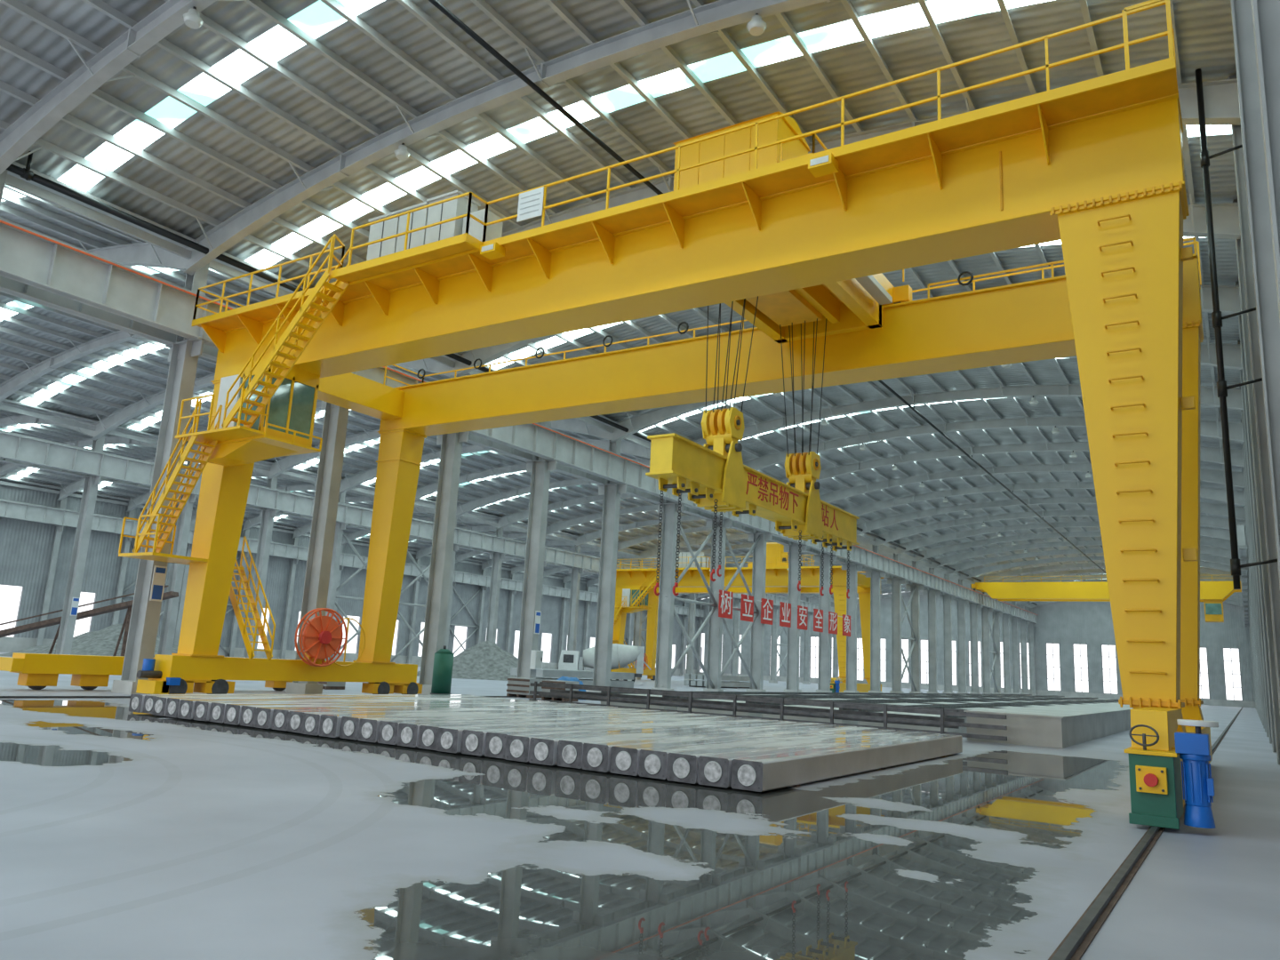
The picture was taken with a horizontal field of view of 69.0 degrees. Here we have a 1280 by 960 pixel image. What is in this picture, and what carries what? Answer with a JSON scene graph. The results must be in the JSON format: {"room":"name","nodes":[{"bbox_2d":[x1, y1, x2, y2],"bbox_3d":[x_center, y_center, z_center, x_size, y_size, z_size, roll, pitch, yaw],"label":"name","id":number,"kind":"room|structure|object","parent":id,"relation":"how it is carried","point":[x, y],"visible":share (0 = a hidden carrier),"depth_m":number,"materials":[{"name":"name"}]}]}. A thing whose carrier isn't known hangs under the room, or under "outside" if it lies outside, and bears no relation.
{"room":"factory hall","nodes":[
{"label":"factory hall","id":0,"kind":"room"},
{"bbox_2d":[0,479,702,675],"bbox_3d":[-33.097,12.803,100.070,0.200,13.600,164.400,-4,-13,32],"label":"wall","id":1,"kind":"structure","parent":0,"point":[26,547],"depth_m":93.00,"materials":[{"name":"metal"}]},
{"bbox_2d":[0,0,1243,599],"bbox_3d":[2.439,2.677,79.103,83.000,1.594,161.000,-4,-13,32],"label":"ceiling","id":2,"kind":"structure","parent":0,"point":[1204,28],"depth_m":23.95,"materials":[{"name":"corrugated sheet metal"},{"name":"steel"},{"name":"translucent plastic"}]},
{"bbox_2d":[0,0,1231,580],"bbox_3d":[1.874,2.477,78.241,83.000,1.594,156.000,-4,-13,32],"label":"skylight","id":3,"kind":"object","parent":2,"relation":"in","point":[317,19],"visible":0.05,"depth_m":22.98,"materials":[{"name":"white glass"}]},
{"bbox_2d":[746,13,766,36],"label":"lamps","id":4,"kind":"object","parent":2,"relation":"attached to","point":[756,24],"depth_m":18.39,"materials":[{"name":"glass"}]},
{"bbox_2d":[773,392,781,396],"label":"lamps","id":5,"kind":"object","parent":2,"relation":"attached to","point":[774,394],"depth_m":42.63,"materials":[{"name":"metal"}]},
{"bbox_2d":[820,417,827,425],"label":"lamps","id":6,"kind":"object","parent":2,"relation":"attached to","point":[824,422],"depth_m":47.36,"materials":[{"name":"metal"}]},
{"bbox_2d":[859,442,865,450],"label":"lamps","id":7,"kind":"object","parent":2,"relation":"attached to","point":[862,447],"depth_m":52.08,"materials":[{"name":"metal"}]},
{"bbox_2d":[891,464,897,471],"label":"lamps","id":8,"kind":"object","parent":2,"relation":"attached to","point":[894,468],"depth_m":56.80,"materials":[{"name":"metal"}]},
{"bbox_2d":[1001,363,1011,368],"label":"lamps","id":9,"kind":"object","parent":2,"relation":"attached to","point":[1004,366],"depth_m":37.25,"materials":[{"name":"metal"}]},
{"bbox_2d":[1029,395,1038,405],"label":"lamps","id":10,"kind":"object","parent":2,"relation":"attached to","point":[1033,402],"depth_m":41.99,"materials":[{"name":"metal"}]},
{"bbox_2d":[1051,425,1059,434],"label":"lamps","id":11,"kind":"object","parent":2,"relation":"attached to","point":[1055,431],"depth_m":46.70,"materials":[{"name":"metal"}]},
{"bbox_2d":[1069,450,1077,458],"label":"lamps","id":12,"kind":"object","parent":2,"relation":"attached to","point":[1073,455],"depth_m":51.43,"materials":[{"name":"metal"}]},
{"bbox_2d":[1084,471,1091,478],"label":"lamps","id":13,"kind":"object","parent":2,"relation":"attached to","point":[1088,476],"depth_m":56.16,"materials":[{"name":"metal"}]},
{"bbox_2d":[0,652,1279,959],"bbox_3d":[-5.207,17.371,81.015,126.000,0.001,221.500,-4,-13,32],"label":"floor","id":14,"kind":"structure","parent":0,"point":[125,835],"depth_m":7.55,"materials":[{"name":"concrete"}]},
{"bbox_2d":[0,623,178,657],"bbox_3d":[-35.638,11.426,65.548,14.660,2.600,14.094,-4,-13,32],"label":"heap","id":15,"kind":"object","parent":14,"relation":"on","point":[103,642],"visible":0.39,"depth_m":61.81,"materials":[{"name":"grey gravel"}]},
{"bbox_2d":[0,585,178,655],"bbox_3d":[-33.229,8.114,53.429,12.540,4.669,1.092,3,-11,-2],"label":"conveyor","id":16,"kind":"object","parent":14,"relation":"on","point":[128,604],"visible":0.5,"depth_m":53.20,"materials":[{"name":"metal"}]},
{"bbox_2d":[0,652,292,690],"bbox_3d":[-14.492,6.057,28.998,0.800,0.974,9.700,-4,-13,32],"label":"carriage","id":17,"kind":"object","parent":14,"relation":"on","point":[37,671],"visible":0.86,"depth_m":26.02,"materials":[{"name":"yellow paint"}]},
{"bbox_2d":[317,681,345,689],"bbox_3d":[-12.085,7.676,35.925,1.140,0.750,0.920,-4,-13,32],"label":"crate","id":18,"kind":"object","parent":14,"relation":"on","point":[327,685],"visible":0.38,"depth_m":35.52,"materials":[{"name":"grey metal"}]},
{"bbox_2d":[430,645,454,694],"bbox_3d":[-7.391,7.143,34.869,0.800,1.850,0.800,-4,-13,32],"label":"tank","id":19,"kind":"object","parent":14,"relation":"on","point":[444,658],"visible":0.84,"depth_m":34.59,"materials":[{"name":"metal"}]},
{"bbox_2d":[416,640,551,680],"bbox_3d":[-10.896,12.955,67.184,10.601,2.700,10.778,-4,-13,32],"label":"heap","id":20,"kind":"object","parent":14,"relation":"on","point":[484,660],"visible":0.67,"depth_m":65.17,"materials":[{"name":"grey gravel"}]},
{"bbox_2d":[506,677,543,698],"bbox_3d":[-4.605,8.333,37.321,1.140,0.750,0.920,-4,-13,32],"label":"crate","id":21,"kind":"object","parent":14,"relation":"on","point":[520,687],"visible":0.87,"depth_m":36.99,"materials":[{"name":"grey metal"}]},
{"bbox_2d":[128,693,962,791],"bbox_3d":[-1.863,5.124,19.549,14.447,0.389,10.060,-4,-13,32],"label":"slabs","id":22,"kind":"object","parent":14,"relation":"on","point":[757,755],"visible":1,"depth_m":15.79,"materials":[{"name":"concrete"}]},
{"bbox_2d":[541,680,579,701],"bbox_3d":[-3.084,8.148,36.001,1.140,0.750,0.920,-4,-13,32],"label":"crate","id":23,"kind":"object","parent":14,"relation":"on","point":[544,689],"visible":0.45,"depth_m":35.78,"materials":[{"name":"grey metal"}]},
{"bbox_2d":[556,676,586,700],"bbox_3d":[-2.939,8.548,38.339,1.884,0.892,1.426,-4,-13,32],"label":"bundle","id":24,"kind":"object","parent":14,"relation":"on","point":[563,678],"visible":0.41,"depth_m":38.13,"materials":[{"name":"blue plastic"}]},
{"bbox_2d":[510,667,634,687],"bbox_3d":[-3.715,11.560,53.971,2.500,1.000,9.000,-4,-13,32],"label":"stack","id":25,"kind":"object","parent":14,"relation":"on","point":[540,673],"visible":0.35,"depth_m":52.88,"materials":[{"name":"grey concrete"}]},
{"bbox_2d":[557,643,651,682],"bbox_3d":[-2.637,13.860,70.442,7.051,3.003,2.053,3,-11,-2],"label":"truck","id":26,"kind":"object","parent":14,"relation":"on","point":[623,655],"visible":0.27,"depth_m":69.86,"materials":[{"name":"metal"}]},
{"bbox_2d":[0,696,1242,959],"bbox_3d":[25.298,15.021,61.545,23.670,0.048,161.500,-4,-13,32],"label":"rails","id":27,"kind":"object","parent":14,"relation":"on","point":[1073,947],"visible":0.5,"depth_m":6.85,"materials":[{"name":"metal"}]},
{"bbox_2d":[0,0,1279,765],"bbox_3d":[1.681,9.957,77.911,83.770,14.000,161.700,-4,-13,32],"label":"columns","id":28,"kind":"structure","parent":14,"relation":"on","point":[1255,23],"depth_m":42.45,"materials":[{"name":"metal"}]},
{"bbox_2d":[70,597,79,615],"bbox_3d":[-30.971,6.933,50.999,0.035,1.000,0.360,-4,-13,32],"label":"notice sign","id":29,"kind":"object","parent":28,"relation":"attached to","point":[76,600],"visible":1,"depth_m":50.98,"materials":[{"name":"white paint"}]},
{"bbox_2d":[149,565,167,601],"bbox_3d":[-13.781,2.961,26.630,0.035,1.000,0.360,-4,-13,32],"label":"notice sign","id":30,"kind":"object","parent":28,"relation":"attached to","point":[159,574],"visible":1,"depth_m":26.61,"materials":[{"name":"white paint"}]},
{"bbox_2d":[529,649,543,669],"bbox_3d":[-4.476,7.807,40.417,0.300,0.800,0.500,-4,-13,32],"label":"box","id":31,"kind":"object","parent":28,"relation":"attached to","point":[536,656],"visible":1,"depth_m":40.27,"materials":[{"name":"white paint"}]},
{"bbox_2d":[534,610,541,634],"bbox_3d":[-4.491,6.247,40.789,0.035,1.000,0.360,-4,-13,32],"label":"notice sign","id":32,"kind":"object","parent":28,"relation":"attached to","point":[537,623],"visible":1,"depth_m":40.76,"materials":[{"name":"white paint"}]},
{"bbox_2d":[0,0,1246,607],"bbox_3d":[2.245,3.272,78.727,83.000,2.560,162.531,-4,-13,32],"label":"rafters","id":33,"kind":"object","parent":28,"relation":"on","point":[1220,97],"visible":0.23,"depth_m":46.64,"materials":[{"name":"grey paint"}]},
{"bbox_2d":[182,6,203,29],"label":"lamps","id":34,"kind":"object","parent":33,"relation":"attached to","point":[192,19],"depth_m":19.05,"materials":[{"name":"glass"}]},
{"bbox_2d":[393,143,409,159],"label":"lamps","id":35,"kind":"object","parent":33,"relation":"attached to","point":[402,153],"depth_m":23.77,"materials":[{"name":"glass"}]},
{"bbox_2d":[6,0,1106,605],"bbox_3d":[20.437,1.820,67.797,12.790,2.027,161.500,-4,-13,32],"label":"pipes","id":36,"kind":"object","parent":33,"relation":"attached to","point":[26,173],"visible":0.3,"depth_m":25.68,"materials":[{"name":"metal"}]},
{"bbox_2d":[0,0,1227,599],"bbox_3d":[2.590,2.833,79.273,83.110,1.809,161.500,-4,-13,32],"label":"roof purlins","id":37,"kind":"structure","parent":33,"relation":"on","point":[16,5],"depth_m":26.70,"materials":[{"name":"grey paint"}]},
{"bbox_2d":[0,161,1248,626],"bbox_3d":[1.873,5.169,79.194,83.310,3.100,161.512,-4,-13,32],"label":"beams","id":38,"kind":"structure","parent":28,"relation":"on","point":[37,268],"depth_m":48.09,"materials":[{"name":"grey metal"}]},
{"bbox_2d":[971,575,1241,622],"bbox_3d":[50.456,12.801,101.474,26.410,5.050,5.400,-4,-13,32],"label":"crane","id":39,"kind":"object","parent":38,"relation":"on","point":[1212,594],"visible":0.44,"depth_m":101.85,"materials":[{"name":"yellow paint"}]},
{"bbox_2d":[713,589,853,636],"bbox_3d":[10.594,9.350,63.919,0.070,1.626,23.200,-4,-13,32],"label":"boards","id":40,"kind":"object","parent":28,"relation":"attached to","point":[725,597],"visible":1,"depth_m":62.09,"materials":[{"name":"red paint"}]},
{"bbox_2d":[118,0,1218,829],"bbox_3d":[-1.063,-0.756,22.942,25.719,13.290,12.230,-4,-13,32],"label":"gantry crane","id":41,"kind":"object","parent":14,"relation":"on","point":[1095,166],"visible":1,"depth_m":20.08,"materials":[{"name":"yellow paint"}]},
{"bbox_2d":[705,296,826,456],"bbox_3d":[2.959,-3.083,21.484,1.164,4.703,4.721,-4,-13,32],"label":"ropes","id":42,"kind":"object","parent":41,"relation":"hanging from","point":[744,303],"visible":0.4,"depth_m":22.45,"materials":[{"name":"metal"}]},
{"bbox_2d":[693,407,823,539],"bbox_3d":[2.811,-0.038,20.887,0.840,2.087,5.198,-4,-13,32],"label":"blocks","id":43,"kind":"object","parent":42,"relation":"hanging from","point":[722,431],"visible":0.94,"depth_m":19.18,"materials":[{"name":"metal"}]},
{"bbox_2d":[645,432,859,551],"bbox_3d":[2.999,0.566,21.110,0.600,0.970,9.800,-4,-13,32],"label":"beam","id":44,"kind":"structure","parent":43,"relation":"hanging from","point":[690,467],"depth_m":18.62,"materials":[{"name":"metal"}]},
{"bbox_2d":[653,488,849,599],"bbox_3d":[2.894,1.955,20.779,0.486,2.037,8.980,-4,-13,32],"label":"sling","id":45,"kind":"object","parent":44,"relation":"hanging from","point":[719,566],"visible":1,"depth_m":18.25,"materials":[{"name":"metal"}]},
{"bbox_2d":[745,472,757,495],"bbox_3d":[2.373,0.112,19.726,0.008,0.484,0.508,-4,-13,32],"label":"warning text","id":46,"kind":"object","parent":44,"relation":"attached to","point":[750,474],"visible":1,"depth_m":19.71,"materials":[{"name":"red paint"}]},
{"bbox_2d":[758,476,767,502],"bbox_3d":[2.674,0.203,20.188,0.008,0.516,0.516,-4,-13,32],"label":"warning text","id":47,"kind":"object","parent":44,"relation":"attached to","point":[760,484],"visible":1,"depth_m":20.16,"materials":[{"name":"red paint"}]},
{"bbox_2d":[769,482,777,505],"bbox_3d":[2.972,0.322,20.640,0.008,0.488,0.430,-4,-13,32],"label":"warning text","id":48,"kind":"object","parent":44,"relation":"attached to","point":[772,484],"visible":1,"depth_m":20.63,"materials":[{"name":"red paint"}]},
{"bbox_2d":[779,486,789,510],"bbox_3d":[3.264,0.412,21.087,0.008,0.515,0.516,-4,-13,32],"label":"warning text","id":49,"kind":"object","parent":44,"relation":"attached to","point":[780,488],"visible":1,"depth_m":21.11,"materials":[{"name":"red paint"}]},
{"bbox_2d":[789,491,798,512],"bbox_3d":[3.563,0.538,21.539,0.008,0.473,0.499,-4,-13,32],"label":"warning text","id":50,"kind":"object","parent":44,"relation":"attached to","point":[791,492],"visible":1,"depth_m":21.54,"materials":[{"name":"red paint"}]},
{"bbox_2d":[821,504,828,527],"bbox_3d":[4.588,0.879,23.104,0.008,0.515,0.511,-4,-13,32],"label":"warning text","id":51,"kind":"object","parent":44,"relation":"attached to","point":[822,508],"visible":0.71,"depth_m":23.09,"materials":[{"name":"red paint"}]},
{"bbox_2d":[830,509,838,530],"bbox_3d":[4.938,1.003,23.638,0.008,0.511,0.516,-4,-13,32],"label":"warning text","id":52,"kind":"object","parent":44,"relation":"attached to","point":[834,509],"visible":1,"depth_m":23.64,"materials":[{"name":"red paint"}]},
{"bbox_2d":[683,673,749,688],"bbox_3d":[6.923,16.769,77.460,2.500,1.000,9.000,-4,-13,32],"label":"stack","id":53,"kind":"object","parent":14,"relation":"on","point":[726,682],"visible":0.66,"depth_m":75.41,"materials":[{"name":"grey concrete"}]},
{"bbox_2d":[610,542,884,692],"bbox_3d":[8.934,12.832,88.750,25.706,13.290,12.200,-4,-13,32],"label":"gantry crane","id":54,"kind":"object","parent":14,"relation":"on","point":[634,588],"visible":0.57,"depth_m":87.33,"materials":[{"name":"yellow paint"}]},
{"bbox_2d":[528,681,1007,740],"bbox_3d":[3.155,6.869,28.050,15.300,0.780,1.740,-4,-13,32],"label":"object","id":55,"kind":"object","parent":14,"relation":"on","point":[832,714],"visible":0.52,"depth_m":26.93,"materials":[{"name":"metal"}]},
{"bbox_2d":[830,680,867,683],"bbox_3d":[21.530,21.212,96.085,2.500,1.000,9.000,-4,-13,32],"label":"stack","id":56,"kind":"object","parent":14,"relation":"on","point":[858,682],"visible":0.07,"depth_m":96.08,"materials":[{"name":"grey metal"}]},
{"bbox_2d":[600,690,1132,748],"bbox_3d":[25.458,14.287,59.630,15.150,0.760,79.250,-4,-13,32],"label":"concrete slab","id":57,"kind":"object","parent":14,"relation":"on","point":[1050,721],"visible":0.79,"depth_m":30.35,"materials":[{"name":"concrete"}]},
{"bbox_2d":[700,591,1255,707],"bbox_3d":[45.694,24.793,144.398,83.200,15.199,0.200,-4,-13,32],"label":"wall","id":58,"kind":"structure","parent":0,"point":[1066,624],"depth_m":134.99,"materials":[{"name":"metal"}]},
{"bbox_2d":[769,640,780,676],"bbox_3d":[22.957,29.840,158.133,1.850,6.800,0.080,-4,-13,32],"label":"window","id":59,"kind":"structure","parent":58,"relation":"in","point":[780,641],"depth_m":158.29,"materials":[{"name":"glass"}]},
{"bbox_2d":[809,636,818,678],"bbox_3d":[29.097,29.372,154.213,1.850,6.800,0.080,-4,-13,32],"label":"window","id":60,"kind":"structure","parent":58,"relation":"in","point":[815,657],"depth_m":154.22,"materials":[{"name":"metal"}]},
{"bbox_2d":[831,637,832,671],"bbox_3d":[32.167,29.138,152.253,1.850,6.800,0.080,-4,-13,32],"label":"window","id":61,"kind":"structure","parent":58,"relation":"in","point":[831,637],"depth_m":152.82,"materials":[{"name":"metal"}]},
{"bbox_2d":[856,637,863,680],"bbox_3d":[35.237,28.905,150.293,1.850,6.800,0.080,-4,-13,32],"label":"window","id":62,"kind":"structure","parent":58,"relation":"in","point":[858,648],"depth_m":150.16,"materials":[{"name":"metal"}]},
{"bbox_2d":[880,638,886,681],"bbox_3d":[38.307,28.671,148.333,1.850,6.800,0.080,-4,-13,32],"label":"window","id":63,"kind":"structure","parent":58,"relation":"in","point":[881,638],"depth_m":147.96,"materials":[{"name":"metal"}]},
{"bbox_2d":[920,639,928,684],"bbox_3d":[44.447,28.203,144.412,1.850,6.800,0.080,-4,-13,32],"label":"window","id":64,"kind":"structure","parent":58,"relation":"in","point":[926,661],"depth_m":144.65,"materials":[{"name":"glass"}]},
{"bbox_2d":[968,640,982,687],"bbox_3d":[50.588,27.735,140.492,1.850,6.800,0.080,-4,-13,32],"label":"window","id":65,"kind":"structure","parent":58,"relation":"in","point":[968,641],"depth_m":140.51,"materials":[{"name":"metal"}]},
{"bbox_2d":[1019,641,1030,689],"bbox_3d":[56.728,27.267,136.572,1.850,6.800,0.080,-4,-13,32],"label":"window","id":66,"kind":"structure","parent":58,"relation":"in","point":[1020,642],"depth_m":137.02,"materials":[{"name":"glass"}]},
{"bbox_2d":[1045,642,1061,691],"bbox_3d":[59.798,27.033,134.612,1.850,6.800,0.080,-4,-13,32],"label":"window","id":67,"kind":"structure","parent":58,"relation":"in","point":[1045,643],"depth_m":134.57,"materials":[{"name":"glass"}]},
{"bbox_2d":[1072,643,1088,692],"bbox_3d":[62.868,26.799,132.651,1.850,6.800,0.080,-4,-13,32],"label":"window","id":68,"kind":"structure","parent":58,"relation":"in","point":[1073,644],"depth_m":132.61,"materials":[{"name":"glass"}]},
{"bbox_2d":[1101,644,1118,694],"bbox_3d":[65.938,26.565,130.691,1.850,6.800,0.080,-4,-13,32],"label":"window","id":69,"kind":"structure","parent":58,"relation":"in","point":[1102,644],"depth_m":130.62,"materials":[{"name":"glass"}]},
{"bbox_2d":[1200,647,1209,699],"bbox_3d":[75.148,25.863,124.811,1.850,6.800,0.080,-4,-13,32],"label":"window","id":70,"kind":"structure","parent":58,"relation":"in","point":[1201,685],"depth_m":124.48,"materials":[{"name":"glass"}]},
{"bbox_2d":[1222,648,1242,701],"bbox_3d":[78.219,25.629,122.851,1.850,6.800,0.080,-4,-13,32],"label":"window","id":71,"kind":"structure","parent":58,"relation":"in","point":[1231,660],"depth_m":122.76,"materials":[{"name":"glass"}]},
{"bbox_2d":[1195,68,1277,589],"bbox_3d":[11.487,-3.225,17.822,0.915,10.600,0.160,-4,-13,32],"label":"downpipe","id":72,"kind":"object","parent":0,"point":[1236,565],"visible":0.88,"depth_m":17.86,"materials":[{"name":"black metal"}]}
]}

